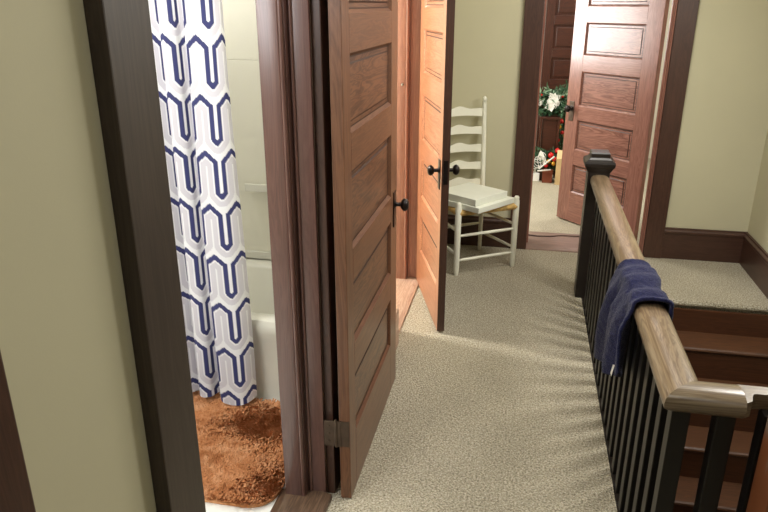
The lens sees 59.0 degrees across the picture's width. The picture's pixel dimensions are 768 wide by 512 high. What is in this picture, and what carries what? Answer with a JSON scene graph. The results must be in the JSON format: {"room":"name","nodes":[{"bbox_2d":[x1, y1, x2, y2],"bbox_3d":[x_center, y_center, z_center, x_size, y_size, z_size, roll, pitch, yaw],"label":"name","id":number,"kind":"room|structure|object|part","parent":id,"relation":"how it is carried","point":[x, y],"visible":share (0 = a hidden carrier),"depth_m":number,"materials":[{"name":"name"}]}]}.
{"room":"upstairs hallway","nodes":[
{"label":"upstairs hallway","id":0,"kind":"room"},
{"bbox_2d":[0,0,326,511],"bbox_3d":[-0.386,-0.155,1.496,0.140,2.550,7.100,4,21,11],"label":"wall","id":1,"kind":"structure","parent":0,"point":[66,346],"depth_m":0.92,"materials":[{"name":"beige paint"}]},
{"bbox_2d":[0,351,35,511],"bbox_3d":[-0.467,0.332,0.800,0.030,2.120,0.127,4,21,11],"label":"door frame","id":2,"kind":"structure","parent":1,"relation":"attached to","point":[15,489],"depth_m":0.81,"materials":[{"name":"brown wood"}]},
{"bbox_2d":[83,0,340,511],"bbox_3d":[-0.362,0.019,1.673,0.195,2.140,1.145,4,21,11],"label":"door frame","id":3,"kind":"structure","parent":1,"relation":"attached to","point":[119,31],"depth_m":1.87,"materials":[{"name":"brown wood"}]},
{"bbox_2d":[324,0,408,497],"bbox_3d":[-0.044,-0.209,2.455,0.103,1.975,0.863,5,21,14],"label":"door","id":4,"kind":"structure","parent":1,"relation":"in","point":[363,34],"depth_m":2.34,"materials":[{"name":"brown wood"}]},
{"bbox_3d":[-0.054,-0.911,2.178,0.020,0.244,0.641,4,21,11],"label":"panel","id":5,"kind":"part","parent":4,"relation":"part of","materials":[{"name":"brown wood"}]},
{"bbox_3d":[-0.054,-0.587,2.298,0.020,0.234,0.641,4,21,11],"label":"panel","id":6,"kind":"part","parent":4,"relation":"part of","materials":[{"name":"brown wood"}]},
{"bbox_3d":[-0.054,-0.251,2.423,0.020,0.257,0.641,4,21,11],"label":"panel","id":7,"kind":"part","parent":4,"relation":"part of","materials":[{"name":"brown wood"}]},
{"bbox_3d":[-0.054,-0.747,2.239,0.038,0.110,0.637,4,21,11],"label":"rail","id":8,"kind":"part","parent":4,"relation":"part of","materials":[{"name":"brown wood"}]},
{"bbox_3d":[-0.054,-0.911,2.178,0.036,0.240,0.637,4,21,11],"label":"panel moulding","id":9,"kind":"part","parent":4,"relation":"part of","materials":[{"name":"brown wood"}]},
{"bbox_3d":[-0.054,-0.587,2.298,0.036,0.230,0.637,4,21,11],"label":"panel moulding","id":10,"kind":"part","parent":4,"relation":"part of","materials":[{"name":"brown wood"}]},
{"bbox_3d":[-0.054,0.075,2.544,0.020,0.234,0.641,4,21,11],"label":"panel","id":11,"kind":"part","parent":4,"relation":"part of","materials":[{"name":"brown wood"}]},
{"bbox_3d":[-0.054,-0.425,2.359,0.038,0.117,0.637,4,21,11],"label":"rail","id":12,"kind":"part","parent":4,"relation":"part of","materials":[{"name":"brown wood"}]},
{"bbox_3d":[-0.054,0.398,2.664,0.020,0.226,0.641,4,21,11],"label":"panel","id":13,"kind":"part","parent":4,"relation":"part of","materials":[{"name":"brown wood"}]},
{"bbox_3d":[-0.054,-0.083,2.486,0.038,0.107,0.637,4,21,11],"label":"rail","id":14,"kind":"part","parent":4,"relation":"part of","materials":[{"name":"brown wood"}]},
{"bbox_3d":[-0.054,-0.251,2.423,0.036,0.253,0.637,4,21,11],"label":"panel moulding","id":15,"kind":"part","parent":4,"relation":"part of","materials":[{"name":"brown wood"}]},
{"bbox_3d":[-0.054,0.239,2.605,0.038,0.118,0.637,4,21,11],"label":"rail","id":16,"kind":"part","parent":4,"relation":"part of","materials":[{"name":"brown wood"}]},
{"bbox_3d":[-0.054,0.075,2.544,0.036,0.230,0.637,4,21,11],"label":"panel moulding","id":17,"kind":"part","parent":4,"relation":"part of","materials":[{"name":"brown wood"}]},
{"bbox_3d":[-0.054,0.612,2.744,0.038,0.235,0.637,4,21,11],"label":"rail","id":18,"kind":"part","parent":4,"relation":"part of","materials":[{"name":"brown wood"}]},
{"bbox_3d":[-0.054,0.398,2.664,0.036,0.222,0.637,4,21,11],"label":"panel moulding","id":19,"kind":"part","parent":4,"relation":"part of","materials":[{"name":"brown wood"}]},
{"bbox_3d":[0.045,-0.198,2.844,0.004,0.150,0.048,4,21,11],"label":"knob plate","id":20,"kind":"part","parent":4,"relation":"part of","materials":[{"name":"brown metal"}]},
{"bbox_3d":[0.073,-0.215,2.832,0.062,0.054,0.054,4,21,11],"label":"knob","id":21,"kind":"part","parent":4,"relation":"part of","materials":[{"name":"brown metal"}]},
{"bbox_2d":[396,0,420,347],"bbox_3d":[0.059,-0.612,3.545,0.190,2.020,1.023,4,21,11],"label":"door frame","id":22,"kind":"structure","parent":1,"relation":"attached to","point":[409,11],"depth_m":4.00,"materials":[{"name":"orange wood"}]},
{"bbox_2d":[416,0,459,330],"bbox_3d":[0.262,-0.655,3.636,0.162,1.975,0.754,-2,20,-6],"label":"door","id":23,"kind":"structure","parent":1,"relation":"in","point":[437,16],"depth_m":3.54,"materials":[{"name":"orange wood"}]},
{"bbox_3d":[0.265,0.170,3.911,0.038,0.235,0.542,-2,20,-6],"label":"rail","id":24,"kind":"part","parent":23,"relation":"part of","materials":[{"name":"orange wood"}]},
{"bbox_3d":[0.265,-0.044,3.832,0.036,0.222,0.542,-2,20,-6],"label":"panel moulding","id":25,"kind":"part","parent":23,"relation":"part of","materials":[{"name":"orange wood"}]},
{"bbox_3d":[0.265,-0.203,3.773,0.038,0.118,0.542,-2,20,-6],"label":"rail","id":26,"kind":"part","parent":23,"relation":"part of","materials":[{"name":"orange wood"}]},
{"bbox_3d":[0.265,-0.366,3.712,0.036,0.230,0.542,-2,20,-6],"label":"panel moulding","id":27,"kind":"part","parent":23,"relation":"part of","materials":[{"name":"orange wood"}]},
{"bbox_3d":[0.265,-0.044,3.832,0.020,0.226,0.546,-2,20,-6],"label":"panel","id":28,"kind":"part","parent":23,"relation":"part of","materials":[{"name":"orange wood"}]},
{"bbox_3d":[0.265,-0.524,3.654,0.038,0.107,0.542,-2,20,-6],"label":"rail","id":29,"kind":"part","parent":23,"relation":"part of","materials":[{"name":"orange wood"}]},
{"bbox_3d":[0.265,-0.693,3.591,0.036,0.253,0.542,-2,20,-6],"label":"panel moulding","id":30,"kind":"part","parent":23,"relation":"part of","materials":[{"name":"orange wood"}]},
{"bbox_3d":[0.265,-0.366,3.712,0.020,0.234,0.546,-2,20,-6],"label":"panel","id":31,"kind":"part","parent":23,"relation":"part of","materials":[{"name":"orange wood"}]},
{"bbox_3d":[0.265,-0.867,3.526,0.038,0.117,0.542,-2,20,-6],"label":"rail","id":32,"kind":"part","parent":23,"relation":"part of","materials":[{"name":"orange wood"}]},
{"bbox_3d":[0.265,-0.693,3.591,0.020,0.257,0.546,-2,20,-6],"label":"panel","id":33,"kind":"part","parent":23,"relation":"part of","materials":[{"name":"orange wood"}]},
{"bbox_3d":[0.265,-1.029,3.466,0.036,0.230,0.542,-2,20,-6],"label":"panel moulding","id":34,"kind":"part","parent":23,"relation":"part of","materials":[{"name":"orange wood"}]},
{"bbox_3d":[0.246,-0.426,3.379,0.062,0.054,0.054,-2,20,-6],"label":"knob","id":35,"kind":"part","parent":23,"relation":"part of","materials":[{"name":"brown metal"}]},
{"bbox_3d":[0.265,-1.189,3.407,0.038,0.110,0.542,-2,20,-6],"label":"rail","id":36,"kind":"part","parent":23,"relation":"part of","materials":[{"name":"orange wood"}]},
{"bbox_3d":[0.265,-1.353,3.346,0.036,0.240,0.542,-2,20,-6],"label":"panel moulding","id":37,"kind":"part","parent":23,"relation":"part of","materials":[{"name":"orange wood"}]},
{"bbox_3d":[0.265,-1.029,3.466,0.020,0.234,0.546,-2,20,-6],"label":"panel","id":38,"kind":"part","parent":23,"relation":"part of","materials":[{"name":"orange wood"}]},
{"bbox_3d":[0.265,-1.353,3.346,0.020,0.244,0.546,-2,20,-6],"label":"panel","id":39,"kind":"part","parent":23,"relation":"part of","materials":[{"name":"orange wood"}]},
{"bbox_3d":[0.275,-0.409,3.389,0.004,0.150,0.048,-2,20,-6],"label":"knob plate","id":40,"kind":"part","parent":23,"relation":"part of","materials":[{"name":"metal"}]},
{"bbox_3d":[0.302,-0.408,3.329,0.022,0.120,0.002,-2,20,-6],"label":"latch plate","id":41,"kind":"part","parent":23,"relation":"part of","materials":[{"name":"brown metal"}]},
{"bbox_3d":[0.345,-0.430,3.389,0.062,0.054,0.054,-2,20,-6],"label":"knob","id":42,"kind":"part","parent":23,"relation":"part of","materials":[{"name":"brown metal"}]},
{"bbox_2d":[205,399,284,511],"bbox_3d":[-1.473,0.969,2.260,2.200,0.090,3.500,4,21,11],"label":"floor","id":43,"kind":"structure","parent":0,"point":[210,507],"depth_m":2.37,"materials":[{"name":"white tile"}]},
{"bbox_2d":[197,259,279,400],"bbox_3d":[-1.031,0.299,3.362,1.600,0.400,0.700,4,21,11],"label":"bathtub","id":44,"kind":"object","parent":43,"relation":"on","point":[259,272],"visible":0.04,"depth_m":2.99,"materials":[{"name":"white ceramic"}]},
{"bbox_2d":[193,391,284,507],"bbox_3d":[-0.757,0.733,2.712,0.920,0.036,0.671,4,21,11],"label":"bath rug","id":45,"kind":"object","parent":43,"relation":"on","point":[241,447],"visible":0.37,"depth_m":2.63,"materials":[{"name":"brown fabric"}]},
{"bbox_2d":[326,244,767,511],"bbox_3d":[0.703,1.192,1.661,2.120,0.090,6.920,4,21,11],"label":"floor","id":46,"kind":"structure","parent":0,"point":[497,409],"depth_m":3.08,"materials":[{"name":"beige carpet"}]},
{"bbox_2d":[447,96,519,275],"bbox_3d":[0.585,-0.475,4.477,0.465,1.076,0.453,-8,22,-21],"label":"chair","id":47,"kind":"object","parent":46,"relation":"on","point":[457,111],"visible":0.57,"depth_m":4.54,"materials":[{"name":"white paint"}]},
{"bbox_3d":[0.468,-0.106,4.325,0.040,0.489,0.040,-8,22,-21],"label":"leg","id":48,"kind":"part","parent":47,"relation":"part of","materials":[{"name":"white paint"}]},
{"bbox_2d":[448,182,513,213],"bbox_3d":[0.590,-0.384,4.396,0.365,0.080,0.360,-18,27,-40],"label":"flat box","id":49,"kind":"object","parent":47,"relation":"on","point":[475,198],"visible":0.79,"depth_m":4.30,"materials":[{"name":"white cardboard"}]},
{"bbox_3d":[0.571,-0.402,4.392,0.320,0.044,0.320,-18,27,-40],"label":"box lid","id":50,"kind":"part","parent":49,"relation":"part of","materials":[{"name":"white cardboard"}]},
{"bbox_3d":[0.679,-0.558,4.699,0.034,1.076,0.064,-8,22,-21],"label":"post","id":51,"kind":"part","parent":47,"relation":"part of","materials":[{"name":"white paint"}]},
{"bbox_3d":[0.860,-0.162,4.476,0.040,0.489,0.040,-8,22,-21],"label":"leg","id":52,"kind":"part","parent":47,"relation":"part of","materials":[{"name":"white paint"}]},
{"bbox_2d":[529,158,650,243],"bbox_3d":[1.938,-0.582,6.438,3.900,0.090,3.200,4,21,11],"label":"floor","id":53,"kind":"structure","parent":0,"point":[544,198],"depth_m":5.76,"materials":[{"name":"carpet"}]},
{"bbox_2d":[533,172,538,180],"bbox_3d":[1.502,-0.795,6.775,0.090,0.075,0.090,4,21,11],"label":"paper bag","id":54,"kind":"object","parent":53,"relation":"on","point":[535,174],"visible":0.56,"depth_m":6.73,"materials":[{"name":"white paper"}]},
{"bbox_2d":[534,146,559,179],"bbox_3d":[1.582,-0.926,6.753,0.372,0.337,0.223,4,21,11],"label":"arrangement","id":55,"kind":"object","parent":53,"relation":"on","point":[542,156],"visible":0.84,"depth_m":6.68,"materials":[{"name":"multicoloured plant"}]},
{"bbox_2d":[542,169,552,182],"bbox_3d":[1.607,-0.788,6.687,0.101,0.125,0.071,4,21,11],"label":"storage box","id":56,"kind":"object","parent":53,"relation":"on","point":[546,175],"visible":0.98,"depth_m":6.66,"materials":[{"name":"brown cardboard"}]},
{"bbox_2d":[537,114,560,177],"bbox_3d":[1.651,-1.108,6.850,0.200,0.610,0.180,4,21,11],"label":"cabinet","id":57,"kind":"object","parent":53,"relation":"on","point":[549,126],"visible":0.73,"depth_m":6.74,"materials":[{"name":"red wood"}]},
{"bbox_3d":[1.553,-1.076,6.801,0.020,0.585,0.020,4,21,11],"label":"leg","id":58,"kind":"part","parent":57,"relation":"part of","materials":[{"name":"red wood"}]},
{"bbox_2d":[538,82,567,118],"bbox_3d":[1.652,-1.544,6.713,0.545,0.362,0.315,4,21,11],"label":"flower wreath","id":59,"kind":"object","parent":57,"relation":"on","point":[554,102],"visible":0.69,"depth_m":6.64,"materials":[{"name":"green plant"}]},
{"bbox_3d":[1.621,-1.462,6.636,0.102,0.105,0.024,4,21,11],"label":"flower","id":60,"kind":"part","parent":59,"relation":"part of","materials":[{"name":"white fabric"}]},
{"bbox_3d":[1.653,-1.527,6.615,0.132,0.127,0.024,4,21,11],"label":"flower","id":61,"kind":"part","parent":59,"relation":"part of","materials":[{"name":"white fabric"}]},
{"bbox_3d":[1.720,-1.064,6.769,0.020,0.585,0.020,4,21,11],"label":"leg","id":62,"kind":"part","parent":57,"relation":"part of","materials":[{"name":"red wood"}]},
{"bbox_2d":[535,0,575,153],"bbox_3d":[2.180,-2.073,7.280,1.010,2.120,0.520,4,21,11],"label":"door","id":63,"kind":"structure","parent":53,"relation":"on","point":[560,14],"depth_m":7.09,"materials":[{"name":"red wood"}]},
{"bbox_3d":[2.139,-1.807,7.168,0.770,0.100,0.024,4,21,11],"label":"rail","id":64,"kind":"part","parent":63,"relation":"part of","materials":[{"name":"red wood"}]},
{"bbox_3d":[2.139,-2.102,7.058,0.770,0.090,0.024,4,21,11],"label":"rail","id":65,"kind":"part","parent":63,"relation":"part of","materials":[{"name":"red wood"}]},
{"bbox_3d":[1.930,-1.974,7.158,0.280,0.170,0.012,4,21,11],"label":"panel","id":66,"kind":"part","parent":63,"relation":"part of","materials":[{"name":"red wood"}]},
{"bbox_3d":[2.139,-2.412,6.943,0.770,0.090,0.024,4,21,11],"label":"rail","id":67,"kind":"part","parent":63,"relation":"part of","materials":[{"name":"red wood"}]},
{"bbox_3d":[1.930,-2.274,7.046,0.280,0.190,0.012,4,21,11],"label":"panel","id":68,"kind":"part","parent":63,"relation":"part of","materials":[{"name":"red wood"}]},
{"bbox_3d":[1.930,-2.658,6.904,0.280,0.350,0.012,4,21,11],"label":"panel","id":69,"kind":"part","parent":63,"relation":"part of","materials":[{"name":"red wood"}]},
{"bbox_2d":[554,150,562,184],"bbox_3d":[1.768,-0.865,6.620,0.175,0.315,0.180,6,21,15],"label":"storage box","id":70,"kind":"object","parent":53,"relation":"on","point":[559,153],"visible":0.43,"depth_m":6.57,"materials":[{"name":"beige cardboard"}]},
{"bbox_2d":[538,156,554,168],"bbox_3d":[1.569,-0.900,6.550,0.154,0.132,0.016,-1,20,-2],"label":"tube","id":71,"kind":"object","parent":70,"relation":"on","point":[553,156],"visible":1,"depth_m":6.54,"materials":[{"name":"white plastic"}]},
{"bbox_2d":[556,80,568,149],"bbox_3d":[1.920,-1.363,7.049,0.482,0.950,0.367,1,20,2],"label":"artificial tree","id":72,"kind":"object","parent":53,"relation":"on","point":[562,121],"visible":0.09,"depth_m":6.97,"materials":[{"name":"green plastic"}]},
{"bbox_2d":[448,0,767,231],"bbox_3d":[1.472,-1.252,4.451,2.240,2.550,0.180,4,21,11],"label":"wall","id":73,"kind":"structure","parent":0,"point":[724,123],"depth_m":4.43,"materials":[{"name":"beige paint"}]},
{"bbox_2d":[447,214,747,262],"bbox_3d":[1.393,-0.129,4.773,2.120,0.220,0.026,4,21,11],"label":"baseboard","id":74,"kind":"structure","parent":73,"relation":"attached to","point":[678,243],"depth_m":4.64,"materials":[{"name":"brown wood"}]},
{"bbox_2d":[508,0,699,257],"bbox_3d":[1.446,-1.060,4.623,1.040,2.170,0.415,4,21,11],"label":"door frame","id":75,"kind":"structure","parent":73,"relation":"attached to","point":[687,10],"depth_m":4.48,"materials":[{"name":"brown wood"}]},
{"bbox_2d":[529,234,578,236],"bbox_3d":[1.338,-0.147,5.095,0.524,0.020,0.042,1,20,2],"label":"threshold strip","id":76,"kind":"object","parent":75,"relation":"on","point":[529,234],"visible":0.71,"depth_m":5.09,"materials":[{"name":"wood"}]},
{"bbox_2d":[557,0,669,240],"bbox_3d":[1.633,-1.137,4.933,0.162,1.975,0.792,-11,23,-28],"label":"door","id":77,"kind":"structure","parent":73,"relation":"in","point":[616,55],"depth_m":4.88,"materials":[{"name":"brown wood"}]},
{"bbox_3d":[1.421,-1.133,5.217,0.062,0.054,0.054,-11,23,-28],"label":"knob","id":78,"kind":"part","parent":77,"relation":"part of","materials":[{"name":"brown metal"}]},
{"bbox_3d":[1.446,-1.119,5.238,0.004,0.150,0.048,-11,23,-28],"label":"knob plate","id":79,"kind":"part","parent":77,"relation":"part of","materials":[{"name":"metal"}]},
{"bbox_3d":[1.632,-0.322,5.237,0.038,0.235,0.535,-11,23,-28],"label":"rail","id":80,"kind":"part","parent":77,"relation":"part of","materials":[{"name":"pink wood"}]},
{"bbox_3d":[1.632,-0.536,5.157,0.036,0.222,0.535,-11,23,-28],"label":"panel moulding","id":81,"kind":"part","parent":77,"relation":"part of","materials":[{"name":"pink wood"}]},
{"bbox_3d":[1.632,-0.536,5.157,0.020,0.226,0.539,-11,23,-28],"label":"panel","id":82,"kind":"part","parent":77,"relation":"part of","materials":[{"name":"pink wood"}]},
{"bbox_3d":[1.632,-0.695,5.098,0.038,0.118,0.535,-11,23,-28],"label":"rail","id":83,"kind":"part","parent":77,"relation":"part of","materials":[{"name":"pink wood"}]},
{"bbox_3d":[1.632,-0.859,5.038,0.036,0.230,0.535,-11,23,-28],"label":"panel moulding","id":84,"kind":"part","parent":77,"relation":"part of","materials":[{"name":"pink wood"}]},
{"bbox_3d":[1.632,-0.859,5.038,0.020,0.234,0.539,-11,23,-28],"label":"panel","id":85,"kind":"part","parent":77,"relation":"part of","materials":[{"name":"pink wood"}]},
{"bbox_3d":[1.632,-1.016,4.979,0.038,0.107,0.535,-11,23,-28],"label":"rail","id":86,"kind":"part","parent":77,"relation":"part of","materials":[{"name":"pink wood"}]},
{"bbox_3d":[1.632,-1.185,4.916,0.036,0.253,0.535,-11,23,-28],"label":"panel moulding","id":87,"kind":"part","parent":77,"relation":"part of","materials":[{"name":"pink wood"}]},
{"bbox_3d":[1.632,-1.185,4.916,0.020,0.257,0.539,-11,23,-28],"label":"panel","id":88,"kind":"part","parent":77,"relation":"part of","materials":[{"name":"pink wood"}]},
{"bbox_3d":[1.632,-1.359,4.852,0.038,0.117,0.535,-11,23,-28],"label":"rail","id":89,"kind":"part","parent":77,"relation":"part of","materials":[{"name":"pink wood"}]},
{"bbox_3d":[1.632,-1.521,4.792,0.036,0.230,0.535,-11,23,-28],"label":"panel moulding","id":90,"kind":"part","parent":77,"relation":"part of","materials":[{"name":"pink wood"}]},
{"bbox_3d":[1.632,-1.521,4.792,0.020,0.234,0.539,-11,23,-28],"label":"panel","id":91,"kind":"part","parent":77,"relation":"part of","materials":[{"name":"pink wood"}]},
{"bbox_3d":[1.632,-1.681,4.732,0.038,0.110,0.535,-11,23,-28],"label":"rail","id":92,"kind":"part","parent":77,"relation":"part of","materials":[{"name":"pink wood"}]},
{"bbox_3d":[1.632,-1.845,4.672,0.036,0.240,0.535,-11,23,-28],"label":"panel moulding","id":93,"kind":"part","parent":77,"relation":"part of","materials":[{"name":"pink wood"}]},
{"bbox_3d":[1.632,-1.845,4.672,0.020,0.244,0.539,-11,23,-28],"label":"panel","id":94,"kind":"part","parent":77,"relation":"part of","materials":[{"name":"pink wood"}]},
{"bbox_2d":[648,0,672,157],"bbox_3d":[1.938,-1.819,5.979,4.100,2.550,3.400,4,21,11],"label":"wall","id":95,"kind":"structure","parent":0,"point":[671,1],"depth_m":7.43,"materials":[{"name":"beige paint"}]},
{"bbox_2d":[747,129,767,252],"bbox_3d":[1.800,1.251,1.444,0.120,5.150,6.920,4,21,11],"label":"wall","id":96,"kind":"structure","parent":0,"point":[758,223],"depth_m":4.32,"materials":[{"name":"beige paint"}]},
{"bbox_2d":[739,233,767,298],"bbox_3d":[1.727,1.123,1.401,0.026,0.220,6.900,4,21,11],"label":"baseboard","id":97,"kind":"structure","parent":96,"relation":"attached to","point":[753,258],"depth_m":4.30,"materials":[{"name":"brown wood"}]},
{"bbox_3d":[-1.141,-0.871,3.425,2.157,2.550,0.130,4,21,11],"label":"wall partition","id":98,"kind":"structure","parent":0,"visible":0},
{"bbox_2d":[222,0,270,259],"bbox_3d":[-0.930,-0.735,3.346,1.660,1.550,0.025,4,21,11],"label":"tub surround","id":99,"kind":"object","parent":98,"relation":"attached to","point":[239,16],"depth_m":3.31,"materials":[{"name":"white tile"}]},
{"bbox_2d":[245,183,266,191],"bbox_3d":[-0.627,-0.346,3.390,0.120,0.040,0.063,4,21,11],"label":"soap dish","id":100,"kind":"object","parent":99,"relation":"attached to","point":[248,187],"visible":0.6,"depth_m":3.36,"materials":[{"name":"white ceramic"}]},
{"bbox_3d":[1.476,1.938,3.386,1.148,2.510,2.450,4,21,11],"label":"wall","id":101,"kind":"structure","parent":0,"visible":0},
{"bbox_2d":[581,298,618,511],"bbox_3d":[1.491,0.729,2.907,1.108,0.090,2.560,4,21,11],"label":"trim","id":102,"kind":"structure","parent":101,"relation":"on","point":[613,476],"depth_m":2.83,"materials":[{"name":"black wood"}]},
{"bbox_2d":[574,149,767,511],"bbox_3d":[1.461,0.205,2.724,1.167,1.020,2.598,4,21,11],"label":"stair railing","id":103,"kind":"object","parent":102,"relation":"on","point":[648,409],"visible":0.86,"depth_m":2.01,"materials":[{"name":"black wood"}]},
{"bbox_3d":[1.214,-0.130,3.979,0.118,0.775,0.115,4,21,11],"label":"newel post","id":104,"kind":"part","parent":103,"relation":"part of","materials":[{"name":"black wood"}]},
{"bbox_2d":[594,259,673,376],"bbox_3d":[0.887,0.261,2.503,0.188,0.506,0.624,4,21,11],"label":"bath towel","id":105,"kind":"object","parent":103,"relation":"hanging from","point":[634,281],"visible":0.88,"depth_m":2.32,"materials":[{"name":"blue fabric"}]},
{"bbox_3d":[0.976,-0.030,2.739,0.103,0.060,2.336,4,21,11],"label":"handrail","id":106,"kind":"part","parent":103,"relation":"part of","materials":[{"name":"brown wood"}]},
{"bbox_3d":[0.794,0.354,1.706,0.188,0.060,0.103,4,21,11],"label":"handrail","id":107,"kind":"part","parent":103,"relation":"part of","materials":[{"name":"brown wood"}]},
{"bbox_3d":[0.964,0.621,1.648,0.113,0.990,0.110,4,21,11],"label":"post","id":108,"kind":"part","parent":103,"relation":"part of","materials":[{"name":"orange wood"}]},
{"bbox_2d":[672,307,767,511],"bbox_3d":[1.512,1.809,3.256,1.044,2.258,2.586,4,21,11],"label":"staircase","id":109,"kind":"structure","parent":101,"relation":"attached to","point":[724,347],"depth_m":3.86,"materials":[{"name":"brown wood"}]},
{"bbox_3d":[-2.492,-0.341,1.995,0.120,2.550,3.500,4,21,11],"label":"wall","id":110,"kind":"structure","parent":0,"visible":0},
{"bbox_3d":[-1.259,-1.234,2.380,2.024,0.056,0.036,4,21,11],"label":"curtain rod","id":111,"kind":"object","parent":110,"relation":"attached to","visible":0},
{"bbox_2d":[148,0,256,405],"bbox_3d":[-0.829,-0.281,2.641,0.555,1.910,0.081,4,21,11],"label":"shower curtain","id":112,"kind":"object","parent":111,"relation":"hanging from","point":[188,36],"visible":0.53,"depth_m":2.61,"materials":[{"name":"white fabric"}]}
]}

